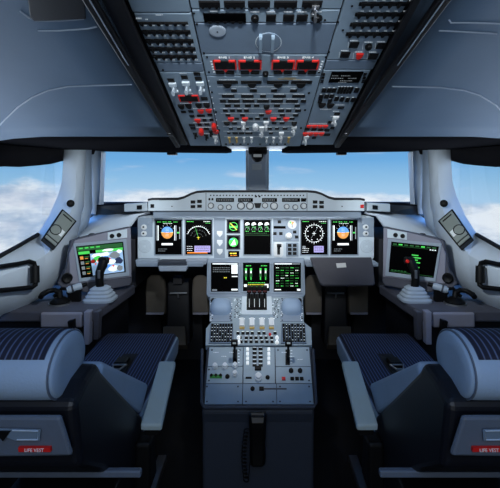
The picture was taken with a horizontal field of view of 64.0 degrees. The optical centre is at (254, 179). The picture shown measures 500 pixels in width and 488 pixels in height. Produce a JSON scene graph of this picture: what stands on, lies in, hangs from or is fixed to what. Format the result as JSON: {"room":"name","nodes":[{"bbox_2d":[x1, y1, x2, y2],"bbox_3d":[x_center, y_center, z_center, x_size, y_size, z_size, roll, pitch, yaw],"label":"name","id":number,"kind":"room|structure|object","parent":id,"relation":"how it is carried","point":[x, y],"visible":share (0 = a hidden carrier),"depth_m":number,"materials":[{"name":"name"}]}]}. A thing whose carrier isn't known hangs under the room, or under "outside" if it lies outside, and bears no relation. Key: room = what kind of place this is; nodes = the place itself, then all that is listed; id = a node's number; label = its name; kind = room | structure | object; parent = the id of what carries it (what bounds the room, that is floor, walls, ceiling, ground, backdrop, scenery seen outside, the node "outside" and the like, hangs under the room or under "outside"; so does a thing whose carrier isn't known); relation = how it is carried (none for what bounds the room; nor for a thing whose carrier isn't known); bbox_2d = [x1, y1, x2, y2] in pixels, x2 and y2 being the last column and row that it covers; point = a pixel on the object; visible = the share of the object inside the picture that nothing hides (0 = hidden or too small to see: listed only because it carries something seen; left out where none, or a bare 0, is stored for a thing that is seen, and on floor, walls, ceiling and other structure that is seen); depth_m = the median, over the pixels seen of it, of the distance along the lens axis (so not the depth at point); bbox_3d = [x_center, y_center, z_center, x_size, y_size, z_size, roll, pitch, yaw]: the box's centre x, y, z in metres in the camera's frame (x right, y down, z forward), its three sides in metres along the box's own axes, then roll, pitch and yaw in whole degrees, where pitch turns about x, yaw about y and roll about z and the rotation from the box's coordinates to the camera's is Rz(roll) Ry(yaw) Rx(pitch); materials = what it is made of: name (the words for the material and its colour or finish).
{"room":"control cabin","nodes":[
{"label":"control cabin","id":0,"kind":"room"},
{"bbox_2d":[0,150,85,315],"bbox_3d":[-1.142,0.315,1.349,0.166,0.972,1.907,0,0,6],"label":"lining","id":1,"kind":"object","parent":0,"point":[51,263],"visible":0.78,"depth_m":2.04,"materials":[{"name":"grey plastic"}]},
{"bbox_2d":[0,259,39,292],"bbox_3d":[-1.077,0.435,1.768,0.064,0.155,0.312,0,0,13],"label":"handle","id":2,"kind":"object","parent":1,"relation":"attached to","point":[34,269],"visible":1,"depth_m":1.85,"materials":[{"name":"black plastic"}]},
{"bbox_2d":[41,200,75,249],"bbox_3d":[-1.014,0.232,2.073,0.093,0.252,0.193,0,0,23],"label":"holder","id":3,"kind":"object","parent":1,"relation":"attached to","point":[63,222],"visible":1,"depth_m":2.04,"materials":[{"name":"black plastic"}]},
{"bbox_2d":[78,150,92,235],"bbox_3d":[-0.986,0.080,2.277,0.068,0.509,0.131,0,0,23],"label":"trim","id":4,"kind":"structure","parent":1,"relation":"attached to","point":[87,209],"depth_m":2.30,"materials":[{"name":"grey plastic"}]},
{"bbox_2d":[0,0,168,140],"bbox_3d":[-0.830,-0.423,0.270,1.084,0.910,2.545,0,0,0],"label":"ceiling","id":5,"kind":"structure","parent":0,"point":[61,76],"depth_m":1.02,"materials":[{"name":"grey plastic"}]},
{"bbox_2d":[0,137,231,154],"bbox_3d":[-0.763,-0.197,2.095,1.210,0.098,1.406,0,0,0],"label":"trim","id":6,"kind":"structure","parent":5,"relation":"attached to","point":[105,144],"depth_m":1.83,"materials":[{"name":"black plastic"}]},
{"bbox_2d":[0,145,94,166],"bbox_3d":[-1.173,-0.124,1.639,0.203,0.252,1.539,0,0,11],"label":"trim","id":7,"kind":"structure","parent":6,"relation":"attached to","point":[10,156],"depth_m":1.97,"materials":[{"name":"black plastic"}]},
{"bbox_2d":[82,0,450,147],"bbox_3d":[0.029,-0.327,0.907,0.737,0.419,1.227,0,0,0],"label":"panel","id":8,"kind":"object","parent":5,"relation":"attached to","point":[211,72],"visible":1,"depth_m":0.95,"materials":[{"name":"black plastic"}]},
{"bbox_2d":[134,11,201,61],"bbox_3d":[-0.186,-0.324,0.891,0.115,0.077,0.174,0,0,0],"label":"switch panel","id":9,"kind":"object","parent":8,"relation":"attached to","point":[161,36],"depth_m":0.87,"materials":[{"name":"black plastic"}]},
{"bbox_2d":[168,82,178,95],"bbox_3d":[-0.219,-0.240,1.078,0.020,0.025,0.051,0,-17,0],"label":"toggle switch","id":10,"kind":"object","parent":8,"relation":"attached to","point":[173,87],"depth_m":1.07,"materials":[{"name":"paint"}]},
{"bbox_2d":[182,81,190,94],"bbox_3d":[-0.183,-0.241,1.073,0.020,0.025,0.050,0,-17,0],"label":"toggle switch","id":11,"kind":"object","parent":8,"relation":"attached to","point":[186,85],"depth_m":1.07,"materials":[{"name":"paint"}]},
{"bbox_2d":[196,81,204,94],"bbox_3d":[-0.145,-0.241,1.073,0.020,0.025,0.050,0,-17,0],"label":"toggle switch","id":12,"kind":"object","parent":8,"relation":"attached to","point":[200,85],"depth_m":1.07,"materials":[{"name":"paint"}]},
{"bbox_2d":[212,135,217,143],"bbox_3d":[-0.141,-0.139,1.426,0.016,0.021,0.056,0,-17,0],"label":"toggle switch","id":13,"kind":"object","parent":8,"relation":"attached to","point":[214,137],"depth_m":1.42,"materials":[{"name":"white plastic"}]},
{"bbox_2d":[241,121,245,131],"bbox_3d":[-0.038,-0.170,1.315,0.015,0.023,0.056,0,-17,0],"label":"toggle switch","id":14,"kind":"object","parent":8,"relation":"attached to","point":[243,123],"depth_m":1.30,"materials":[{"name":"white plastic"}]},
{"bbox_2d":[259,126,263,137],"bbox_3d":[0.022,-0.156,1.363,0.017,0.023,0.077,0,-17,0],"label":"toggle switch","id":15,"kind":"object","parent":8,"relation":"attached to","point":[261,128],"depth_m":1.35,"materials":[{"name":"white plastic"}]},
{"bbox_2d":[202,54,326,76],"bbox_3d":[0.022,-0.291,0.987,0.295,0.061,0.095,0,0,0],"label":"switch panel","id":16,"kind":"object","parent":8,"relation":"attached to","point":[213,65],"depth_m":0.98,"materials":[{"name":"red plastic"}]},
{"bbox_2d":[195,22,335,53],"bbox_3d":[0.022,-0.325,0.888,0.295,0.058,0.111,0,0,0],"label":"switch panel","id":17,"kind":"object","parent":8,"relation":"attached to","point":[210,37],"depth_m":0.88,"materials":[{"name":"paint"}]},
{"bbox_2d":[192,5,339,23],"bbox_3d":[0.022,-0.336,0.804,0.295,0.058,0.065,0,0,0],"label":"switch panel","id":18,"kind":"object","parent":8,"relation":"attached to","point":[201,14],"depth_m":0.80,"materials":[{"name":"metal"}]},
{"bbox_2d":[264,121,268,130],"bbox_3d":[0.036,-0.173,1.308,0.016,0.023,0.047,0,-17,0],"label":"toggle switch","id":19,"kind":"object","parent":8,"relation":"attached to","point":[266,123],"depth_m":1.30,"materials":[{"name":"white plastic"}]},
{"bbox_2d":[190,0,342,8],"bbox_3d":[0.022,-0.420,0.560,0.295,0.170,0.476,0,0,0],"label":"switch panel","id":20,"kind":"object","parent":8,"relation":"attached to","point":[194,4],"depth_m":0.77,"materials":[{"name":"black plastic"}]},
{"bbox_2d":[279,132,283,141],"bbox_3d":[0.091,-0.146,1.396,0.016,0.023,0.054,0,-17,0],"label":"toggle switch","id":21,"kind":"object","parent":8,"relation":"attached to","point":[281,134],"depth_m":1.39,"materials":[{"name":"white plastic"}]},
{"bbox_2d":[291,126,296,135],"bbox_3d":[0.130,-0.161,1.346,0.017,0.023,0.050,0,-17,0],"label":"toggle switch","id":22,"kind":"object","parent":8,"relation":"attached to","point":[293,128],"depth_m":1.34,"materials":[{"name":"white plastic"}]},
{"bbox_2d":[302,135,308,145],"bbox_3d":[0.181,-0.136,1.431,0.018,0.023,0.066,0,-17,0],"label":"toggle switch","id":23,"kind":"object","parent":8,"relation":"attached to","point":[305,138],"depth_m":1.42,"materials":[{"name":"white plastic"}]},
{"bbox_2d":[331,116,338,126],"bbox_3d":[0.254,-0.182,1.275,0.018,0.023,0.053,0,-17,0],"label":"toggle switch","id":24,"kind":"object","parent":8,"relation":"attached to","point":[334,119],"depth_m":1.27,"materials":[{"name":"white plastic"}]},
{"bbox_2d":[0,359,362,487],"bbox_3d":[0.012,1.325,0.975,2.800,0.050,3.950,0,0,0],"label":"floor","id":25,"kind":"structure","parent":0,"point":[336,436],"depth_m":2.05,"materials":[{"name":"carpet"}]},
{"bbox_2d":[0,227,134,357],"bbox_3d":[-0.945,0.777,2.005,0.556,1.045,0.490,0,0,0],"label":"console","id":26,"kind":"object","parent":25,"relation":"on","point":[95,321],"visible":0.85,"depth_m":1.94,"materials":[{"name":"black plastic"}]},
{"bbox_2d":[38,287,70,306],"bbox_3d":[-0.946,0.553,1.917,0.131,0.074,0.122,0,0,0],"label":"steering tiller","id":27,"kind":"object","parent":26,"relation":"on","point":[59,300],"visible":0.98,"depth_m":1.89,"materials":[{"name":"black plastic"}]},
{"bbox_2d":[61,273,72,282],"bbox_3d":[-0.932,0.487,1.984,0.052,0.052,0.015,0,0,-33],"label":"air vent","id":28,"kind":"object","parent":26,"relation":"attached to","point":[65,277],"depth_m":1.98,"materials":[{"name":"black plastic"}]},
{"bbox_2d":[66,282,87,301],"bbox_3d":[-0.867,0.546,1.949,0.096,0.088,0.041,0,0,-20],"label":"microphone","id":29,"kind":"object","parent":26,"relation":"on","point":[75,291],"visible":0.94,"depth_m":1.93,"materials":[{"name":"black plastic"}]},
{"bbox_2d":[83,257,117,303],"bbox_3d":[-0.761,0.485,1.970,0.148,0.209,0.126,0,0,0],"label":"sidestick","id":30,"kind":"object","parent":26,"relation":"on","point":[100,293],"visible":1,"depth_m":1.95,"materials":[{"name":"black plastic"}]},
{"bbox_2d":[73,239,128,281],"bbox_3d":[-0.794,0.415,2.078,0.275,0.197,0.021,0,0,-33],"label":"display","id":31,"kind":"object","parent":26,"relation":"attached to","point":[116,250],"visible":0.87,"depth_m":2.08,"materials":[{"name":"multicoloured glass"}]},
{"bbox_2d":[0,328,178,487],"bbox_3d":[-0.500,0.799,1.306,0.489,1.001,1.190,0,0,0],"label":"seat","id":32,"kind":"object","parent":25,"relation":"on","point":[68,419],"visible":1,"depth_m":0.82,"materials":[{"name":"fabric"}]},
{"bbox_2d":[83,362,146,412],"bbox_3d":[-0.538,0.544,1.052,0.410,0.283,0.406,0,0,0],"label":"backrest cushion","id":33,"kind":"object","parent":32,"relation":"on","point":[117,391],"depth_m":0.96,"materials":[{"name":"fabric"}]},
{"bbox_2d":[84,334,176,413],"bbox_3d":[-0.535,0.768,1.541,0.335,0.104,0.722,0,0,0],"label":"seat cushion","id":34,"kind":"object","parent":32,"relation":"on","point":[138,356],"depth_m":1.67,"materials":[{"name":"fabric"}]},
{"bbox_2d":[139,337,178,430],"bbox_3d":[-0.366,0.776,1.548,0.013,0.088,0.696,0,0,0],"label":"armrest","id":35,"kind":"object","parent":32,"relation":"on","point":[170,351],"depth_m":1.65,"materials":[{"name":"plastic"}]},
{"bbox_2d":[146,275,166,333],"bbox_3d":[-0.597,0.943,2.533,0.131,0.720,0.365,0,0,0],"label":"rudder pedal","id":36,"kind":"object","parent":25,"relation":"on","point":[156,289],"visible":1,"depth_m":2.41,"materials":[{"name":"black plastic"}]},
{"bbox_2d":[192,275,209,373],"bbox_3d":[-0.327,0.943,2.533,0.111,0.720,0.365,0,0,0],"label":"rudder pedal","id":37,"kind":"object","parent":25,"relation":"on","point":[200,302],"visible":0.9,"depth_m":2.41,"materials":[{"name":"black plastic"}]},
{"bbox_2d":[200,285,317,487],"bbox_3d":[0.013,0.910,1.855,0.497,0.779,0.689,0,0,0],"label":"pedestal","id":38,"kind":"object","parent":25,"relation":"on","point":[260,356],"visible":1,"depth_m":1.58,"materials":[{"name":"paint"}]},
{"bbox_2d":[239,317,244,326],"bbox_3d":[-0.061,0.663,1.875,0.024,0.024,0.039,0,23,0],"label":"switch","id":39,"kind":"object","parent":38,"relation":"attached to","point":[241,320],"depth_m":1.87,"materials":[{"name":"white plastic"}]},
{"bbox_2d":[249,317,254,326],"bbox_3d":[-0.014,0.663,1.875,0.024,0.024,0.039,0,23,0],"label":"switch","id":40,"kind":"object","parent":38,"relation":"attached to","point":[251,320],"depth_m":1.87,"materials":[{"name":"white plastic"}]},
{"bbox_2d":[241,412,266,482],"bbox_3d":[-0.004,0.982,1.463,0.093,0.256,0.045,0,0,0],"label":"telephone handset","id":41,"kind":"object","parent":38,"relation":"attached to","point":[257,420],"visible":1,"depth_m":1.46,"materials":[{"name":"black plastic"}]},
{"bbox_2d":[78,211,436,300],"bbox_3d":[0.012,0.404,2.231,2.056,0.468,0.342,0,0,0],"label":"panel","id":42,"kind":"object","parent":38,"relation":"on","point":[227,232],"visible":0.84,"depth_m":2.22,"materials":[{"name":"paint"}]},
{"bbox_2d":[78,211,149,236],"bbox_3d":[-0.787,0.254,2.292,0.440,0.169,0.181,0,0,6],"label":"shelf","id":43,"kind":"object","parent":42,"relation":"attached to","point":[97,223],"depth_m":2.24,"materials":[{"name":"grey plastic"}]},
{"bbox_2d":[154,219,182,255],"bbox_3d":[-0.481,0.317,2.222,0.168,0.199,0.040,0,0,0],"label":"display unit","id":44,"kind":"object","parent":42,"relation":"attached to","point":[168,233],"visible":1,"depth_m":2.22,"materials":[{"name":"black glass"}]},
{"bbox_2d":[135,258,207,270],"bbox_3d":[-0.449,0.453,2.146,0.384,0.050,0.108,0,0,0],"label":"table","id":45,"kind":"object","parent":42,"relation":"attached to","point":[163,264],"visible":0.94,"depth_m":2.13,"materials":[{"name":"grey plastic"}]},
{"bbox_2d":[163,275,192,348],"bbox_3d":[-0.461,0.788,2.391,0.160,0.403,0.376,0,0,0],"label":"mount","id":46,"kind":"object","parent":42,"relation":"attached to","point":[179,288],"visible":0.87,"depth_m":2.43,"materials":[{"name":"metal"}]},
{"bbox_2d":[184,219,212,255],"bbox_3d":[-0.314,0.317,2.222,0.165,0.199,0.040,0,0,0],"label":"display unit","id":47,"kind":"object","parent":42,"relation":"attached to","point":[198,233],"visible":1,"depth_m":2.22,"materials":[{"name":"black glass"}]},
{"bbox_2d":[209,261,239,292],"bbox_3d":[-0.163,0.514,2.122,0.169,0.144,0.113,0,0,0],"label":"display unit","id":48,"kind":"object","parent":42,"relation":"attached to","point":[224,276],"visible":1,"depth_m":2.12,"materials":[{"name":"black glass"}]},
{"bbox_2d":[241,261,270,292],"bbox_3d":[0.007,0.513,2.123,0.161,0.142,0.111,0,0,0],"label":"display unit","id":49,"kind":"object","parent":42,"relation":"attached to","point":[252,272],"visible":0.8,"depth_m":2.13,"materials":[{"name":"black glass"}]},
{"bbox_2d":[94,190,419,217],"bbox_3d":[0.012,0.138,2.493,2.099,0.167,0.776,0,0,0],"label":"glareshield","id":50,"kind":"object","parent":42,"relation":"on","point":[202,203],"visible":0.98,"depth_m":2.12,"materials":[{"name":"paint"}]},
{"bbox_2d":[94,205,124,215],"bbox_3d":[-0.860,0.180,2.354,0.284,0.082,0.039,0,0,34],"label":"outlet","id":51,"kind":"object","parent":50,"relation":"attached to","point":[101,209],"depth_m":2.34,"materials":[{"name":"black plastic"}]},
{"bbox_2d":[389,205,419,215],"bbox_3d":[0.883,0.180,2.354,0.284,0.082,0.039,0,0,-34],"label":"outlet","id":52,"kind":"object","parent":50,"relation":"attached to","point":[396,209],"depth_m":2.34,"materials":[{"name":"black plastic"}]},
{"bbox_2d":[243,219,271,255],"bbox_3d":[0.013,0.317,2.222,0.161,0.199,0.040,0,0,0],"label":"display unit","id":53,"kind":"object","parent":42,"relation":"attached to","point":[257,233],"visible":1,"depth_m":2.22,"materials":[{"name":"black glass"}]},
{"bbox_2d":[273,218,298,241],"bbox_3d":[0.174,0.279,2.230,0.146,0.126,0.026,0,0,0],"label":"control panel","id":54,"kind":"object","parent":42,"relation":"attached to","point":[284,229],"depth_m":2.23,"materials":[{"name":"grey plastic"}]},
{"bbox_2d":[272,261,302,292],"bbox_3d":[0.174,0.514,2.122,0.170,0.144,0.113,0,0,0],"label":"display unit","id":55,"kind":"object","parent":42,"relation":"attached to","point":[287,276],"visible":1,"depth_m":2.12,"materials":[{"name":"black glass"}]},
{"bbox_2d":[288,220,296,228],"bbox_3d":[0.207,0.248,2.231,0.050,0.050,0.016,0,0,0],"label":"clock","id":56,"kind":"object","parent":42,"relation":"on","point":[292,224],"depth_m":2.23,"materials":[{"name":"white plastic"}]},
{"bbox_2d":[300,219,328,255],"bbox_3d":[0.330,0.317,2.222,0.165,0.199,0.040,0,0,0],"label":"display unit","id":57,"kind":"object","parent":42,"relation":"attached to","point":[314,233],"visible":1,"depth_m":2.22,"materials":[{"name":"black glass"}]},
{"bbox_2d":[321,286,350,348],"bbox_3d":[0.485,0.788,2.391,0.160,0.403,0.376,0,0,0],"label":"mount","id":58,"kind":"object","parent":42,"relation":"attached to","point":[334,298],"visible":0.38,"depth_m":2.43,"materials":[{"name":"metal"}]},
{"bbox_2d":[304,257,375,285],"bbox_3d":[0.456,0.468,2.074,0.376,0.113,0.212,0,0,0],"label":"table","id":59,"kind":"object","parent":42,"relation":"attached to","point":[329,271],"visible":1,"depth_m":2.05,"materials":[{"name":"plastic"}]},
{"bbox_2d":[330,219,358,255],"bbox_3d":[0.497,0.317,2.222,0.168,0.199,0.040,0,0,0],"label":"display unit","id":60,"kind":"object","parent":42,"relation":"attached to","point":[344,233],"visible":1,"depth_m":2.22,"materials":[{"name":"black glass"}]},
{"bbox_2d":[360,240,372,252],"bbox_3d":[0.617,0.366,2.208,0.070,0.068,0.013,0,0,0],"label":"speaker grille","id":61,"kind":"object","parent":42,"relation":"attached to","point":[366,246],"depth_m":2.21,"materials":[{"name":"grey plastic"}]},
{"bbox_2d":[364,211,436,236],"bbox_3d":[0.811,0.254,2.292,0.440,0.169,0.181,0,0,-6],"label":"shelf","id":62,"kind":"object","parent":42,"relation":"attached to","point":[412,223],"depth_m":2.24,"materials":[{"name":"grey plastic"}]},
{"bbox_2d":[259,317,264,326],"bbox_3d":[0.033,0.663,1.875,0.024,0.024,0.039,0,23,0],"label":"switch","id":63,"kind":"object","parent":38,"relation":"attached to","point":[261,320],"depth_m":1.87,"materials":[{"name":"white plastic"}]},
{"bbox_2d":[269,317,273,326],"bbox_3d":[0.077,0.663,1.875,0.024,0.024,0.039,0,23,0],"label":"switch","id":64,"kind":"object","parent":38,"relation":"attached to","point":[271,320],"depth_m":1.87,"materials":[{"name":"white plastic"}]},
{"bbox_2d":[304,275,321,327],"bbox_3d":[0.351,0.943,2.533,0.111,0.720,0.365,0,0,0],"label":"rudder pedal","id":65,"kind":"object","parent":25,"relation":"on","point":[313,289],"visible":0.8,"depth_m":2.40,"materials":[{"name":"black plastic"}]},
{"bbox_2d":[347,286,367,333],"bbox_3d":[0.621,0.943,2.533,0.131,0.720,0.365,0,0,0],"label":"rudder pedal","id":66,"kind":"object","parent":25,"relation":"on","point":[357,296],"visible":0.54,"depth_m":2.40,"materials":[{"name":"black plastic"}]},
{"bbox_2d":[336,328,499,487],"bbox_3d":[0.524,0.799,1.306,0.489,1.001,1.190,0,0,0],"label":"seat","id":67,"kind":"object","parent":25,"relation":"on","point":[423,422],"visible":1,"depth_m":0.90,"materials":[{"name":"fabric"}]},
{"bbox_2d":[336,337,377,430],"bbox_3d":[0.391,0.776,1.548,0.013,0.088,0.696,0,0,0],"label":"armrest","id":68,"kind":"object","parent":67,"relation":"on","point":[345,352],"depth_m":1.67,"materials":[{"name":"plastic"}]},
{"bbox_2d":[339,334,434,414],"bbox_3d":[0.559,0.768,1.541,0.335,0.104,0.722,0,0,0],"label":"seat cushion","id":69,"kind":"object","parent":67,"relation":"on","point":[378,356],"depth_m":1.66,"materials":[{"name":"fabric"}]},
{"bbox_2d":[371,362,437,412],"bbox_3d":[0.562,0.544,1.052,0.410,0.283,0.406,0,0,0],"label":"backrest cushion","id":70,"kind":"object","parent":67,"relation":"on","point":[403,391],"depth_m":0.96,"materials":[{"name":"fabric"}]},
{"bbox_2d":[379,227,499,361],"bbox_3d":[0.969,0.777,2.005,0.556,1.045,0.490,0,0,0],"label":"console","id":71,"kind":"object","parent":25,"relation":"on","point":[422,322],"visible":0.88,"depth_m":1.94,"materials":[{"name":"grey plastic"}]},
{"bbox_2d":[385,239,441,281],"bbox_3d":[0.818,0.415,2.078,0.275,0.197,0.021,0,0,33],"label":"display","id":72,"kind":"object","parent":71,"relation":"attached to","point":[426,255],"visible":0.93,"depth_m":2.08,"materials":[{"name":"black glass"}]},
{"bbox_2d":[397,257,431,303],"bbox_3d":[0.785,0.485,1.970,0.148,0.209,0.126,0,0,0],"label":"sidestick","id":73,"kind":"object","parent":71,"relation":"on","point":[414,293],"visible":1,"depth_m":1.94,"materials":[{"name":"black plastic"}]},
{"bbox_2d":[427,282,448,301],"bbox_3d":[0.891,0.546,1.949,0.096,0.088,0.041,0,0,20],"label":"microphone","id":74,"kind":"object","parent":71,"relation":"on","point":[439,290],"visible":0.93,"depth_m":1.93,"materials":[{"name":"black plastic"}]},
{"bbox_2d":[442,273,453,282],"bbox_3d":[0.956,0.487,1.984,0.052,0.052,0.015,0,0,33],"label":"air vent","id":75,"kind":"object","parent":71,"relation":"attached to","point":[446,277],"depth_m":1.98,"materials":[{"name":"black plastic"}]},
{"bbox_2d":[444,287,476,306],"bbox_3d":[0.970,0.553,1.917,0.131,0.074,0.122,0,0,0],"label":"steering tiller","id":76,"kind":"object","parent":71,"relation":"on","point":[455,300],"visible":0.95,"depth_m":1.89,"materials":[{"name":"black plastic"}]},
{"bbox_2d":[104,202,409,358],"bbox_3d":[0.012,0.730,2.925,2.800,1.140,0.050,0,0,0],"label":"wall","id":77,"kind":"structure","parent":0,"point":[139,322],"depth_m":2.90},
{"bbox_2d":[91,151,100,213],"bbox_3d":[-0.961,0.012,2.410,0.048,0.391,0.067,0,0,0],"label":"trim","id":78,"kind":"structure","parent":77,"relation":"attached to","point":[96,157],"depth_m":2.39,"materials":[{"name":"grey plastic"}]},
{"bbox_2d":[90,214,157,287],"bbox_3d":[-0.888,0.482,2.610,0.400,0.535,0.620,0,0,0],"label":"trim","id":79,"kind":"structure","parent":77,"relation":"attached to","point":[139,274],"depth_m":2.34,"materials":[{"name":"grey plastic"}]},
{"bbox_2d":[246,150,268,189],"bbox_3d":[0.015,-0.020,2.696,0.153,0.360,0.188,0,0,0],"label":"trim","id":80,"kind":"structure","parent":77,"relation":"attached to","point":[257,173],"depth_m":2.63,"materials":[{"name":"white plastic"}]},
{"bbox_2d":[248,147,266,161],"bbox_3d":[0.017,-0.162,2.582,0.120,0.093,0.116,0,0,0],"label":"standby compass","id":81,"kind":"object","parent":80,"relation":"attached to","point":[257,154],"visible":1,"depth_m":2.53,"materials":[{"name":"black plastic"}]},
{"bbox_2d":[373,214,423,287],"bbox_3d":[0.912,0.482,2.610,0.400,0.535,0.620,0,0,0],"label":"trim","id":82,"kind":"structure","parent":77,"relation":"attached to","point":[378,231],"depth_m":2.33,"materials":[{"name":"grey plastic"}]},
{"bbox_2d":[413,151,422,213],"bbox_3d":[0.985,0.012,2.410,0.048,0.391,0.067,0,0,0],"label":"trim","id":83,"kind":"structure","parent":77,"relation":"attached to","point":[417,157],"depth_m":2.39,"materials":[{"name":"grey plastic"}]},
{"bbox_3d":[0.547,0.015,2.656,0.930,0.490,0.432,0,0,0],"label":"window","id":84,"kind":"structure","parent":77,"relation":"in","visible":0},
{"bbox_2d":[408,151,414,203],"bbox_3d":[0.985,-0.011,2.495,0.040,0.343,0.070,0,0,0],"label":"window frame","id":85,"kind":"structure","parent":84,"relation":"attached to","point":[410,154],"depth_m":2.49,"materials":[{"name":"grey plastic"}]},
{"bbox_3d":[-0.523,0.015,2.656,0.930,0.490,0.432,0,0,0],"label":"window","id":86,"kind":"structure","parent":77,"relation":"in","visible":0},
{"bbox_2d":[99,151,105,204],"bbox_3d":[-0.961,-0.011,2.495,0.040,0.343,0.070,0,0,0],"label":"window frame","id":87,"kind":"structure","parent":86,"relation":"attached to","point":[103,154],"depth_m":2.49,"materials":[{"name":"grey plastic"}]},
{"bbox_2d":[348,0,499,137],"bbox_3d":[0.854,-0.423,0.270,1.084,0.910,2.545,0,0,0],"label":"ceiling","id":88,"kind":"structure","parent":0,"point":[448,85],"depth_m":1.05,"materials":[{"name":"grey plastic"}]},
{"bbox_2d":[282,137,499,154],"bbox_3d":[0.787,-0.197,2.095,1.210,0.098,1.406,0,0,0],"label":"trim","id":89,"kind":"structure","parent":88,"relation":"attached to","point":[351,144],"depth_m":1.86,"materials":[{"name":"black plastic"}]},
{"bbox_2d":[227,146,286,150],"bbox_3d":[0.012,-0.219,2.155,0.600,0.022,1.390,0,0,0],"label":"trim","id":90,"kind":"structure","parent":89,"relation":"attached to","point":[234,148],"depth_m":2.56,"materials":[{"name":"white plastic"}]},
{"bbox_2d":[419,146,499,166],"bbox_3d":[1.197,-0.124,1.639,0.203,0.252,1.539,0,0,-11],"label":"trim","id":91,"kind":"structure","parent":89,"relation":"attached to","point":[480,156],"depth_m":2.03,"materials":[{"name":"black plastic"}]},
{"bbox_2d":[428,150,499,308],"bbox_3d":[1.166,0.315,1.349,0.166,0.972,1.907,0,0,-6],"label":"lining","id":92,"kind":"object","parent":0,"point":[462,263],"visible":0.78,"depth_m":2.10,"materials":[{"name":"grey plastic"}]},
{"bbox_2d":[422,150,435,234],"bbox_3d":[1.010,0.080,2.277,0.068,0.509,0.131,0,0,-23],"label":"trim","id":93,"kind":"structure","parent":92,"relation":"attached to","point":[426,208],"depth_m":2.30,"materials":[{"name":"grey plastic"}]},
{"bbox_2d":[438,200,473,249],"bbox_3d":[1.038,0.232,2.073,0.093,0.252,0.193,0,0,-23],"label":"holder","id":94,"kind":"object","parent":92,"relation":"attached to","point":[451,223],"visible":1,"depth_m":2.04,"materials":[{"name":"black plastic"}]},
{"bbox_2d":[475,259,499,290],"bbox_3d":[1.101,0.435,1.768,0.064,0.155,0.312,0,0,-13],"label":"handle","id":95,"kind":"object","parent":92,"relation":"attached to","point":[480,269],"visible":1,"depth_m":1.87,"materials":[{"name":"black plastic"}]},
{"bbox_3d":[-1.288,0.275,-0.025,0.060,2.050,1.950,0,0,0],"label":"wall","id":96,"kind":"structure","parent":0,"visible":0},
{"bbox_2d":[0,233,39,257],"bbox_3d":[-1.159,0.365,1.594,0.047,0.182,0.997,0,0,4],"label":"trim","id":97,"kind":"structure","parent":96,"relation":"attached to","point":[4,253],"depth_m":1.92,"materials":[{"name":"black rubber"}]},
{"bbox_3d":[1.312,0.275,-0.025,0.060,2.050,1.950,0,0,0],"label":"wall","id":98,"kind":"structure","parent":0,"visible":0},
{"bbox_2d":[475,233,499,249],"bbox_3d":[1.183,0.365,1.594,0.047,0.182,0.997,0,0,-4],"label":"trim","id":99,"kind":"structure","parent":98,"relation":"attached to","point":[478,235],"depth_m":1.98,"materials":[{"name":"black rubber"}]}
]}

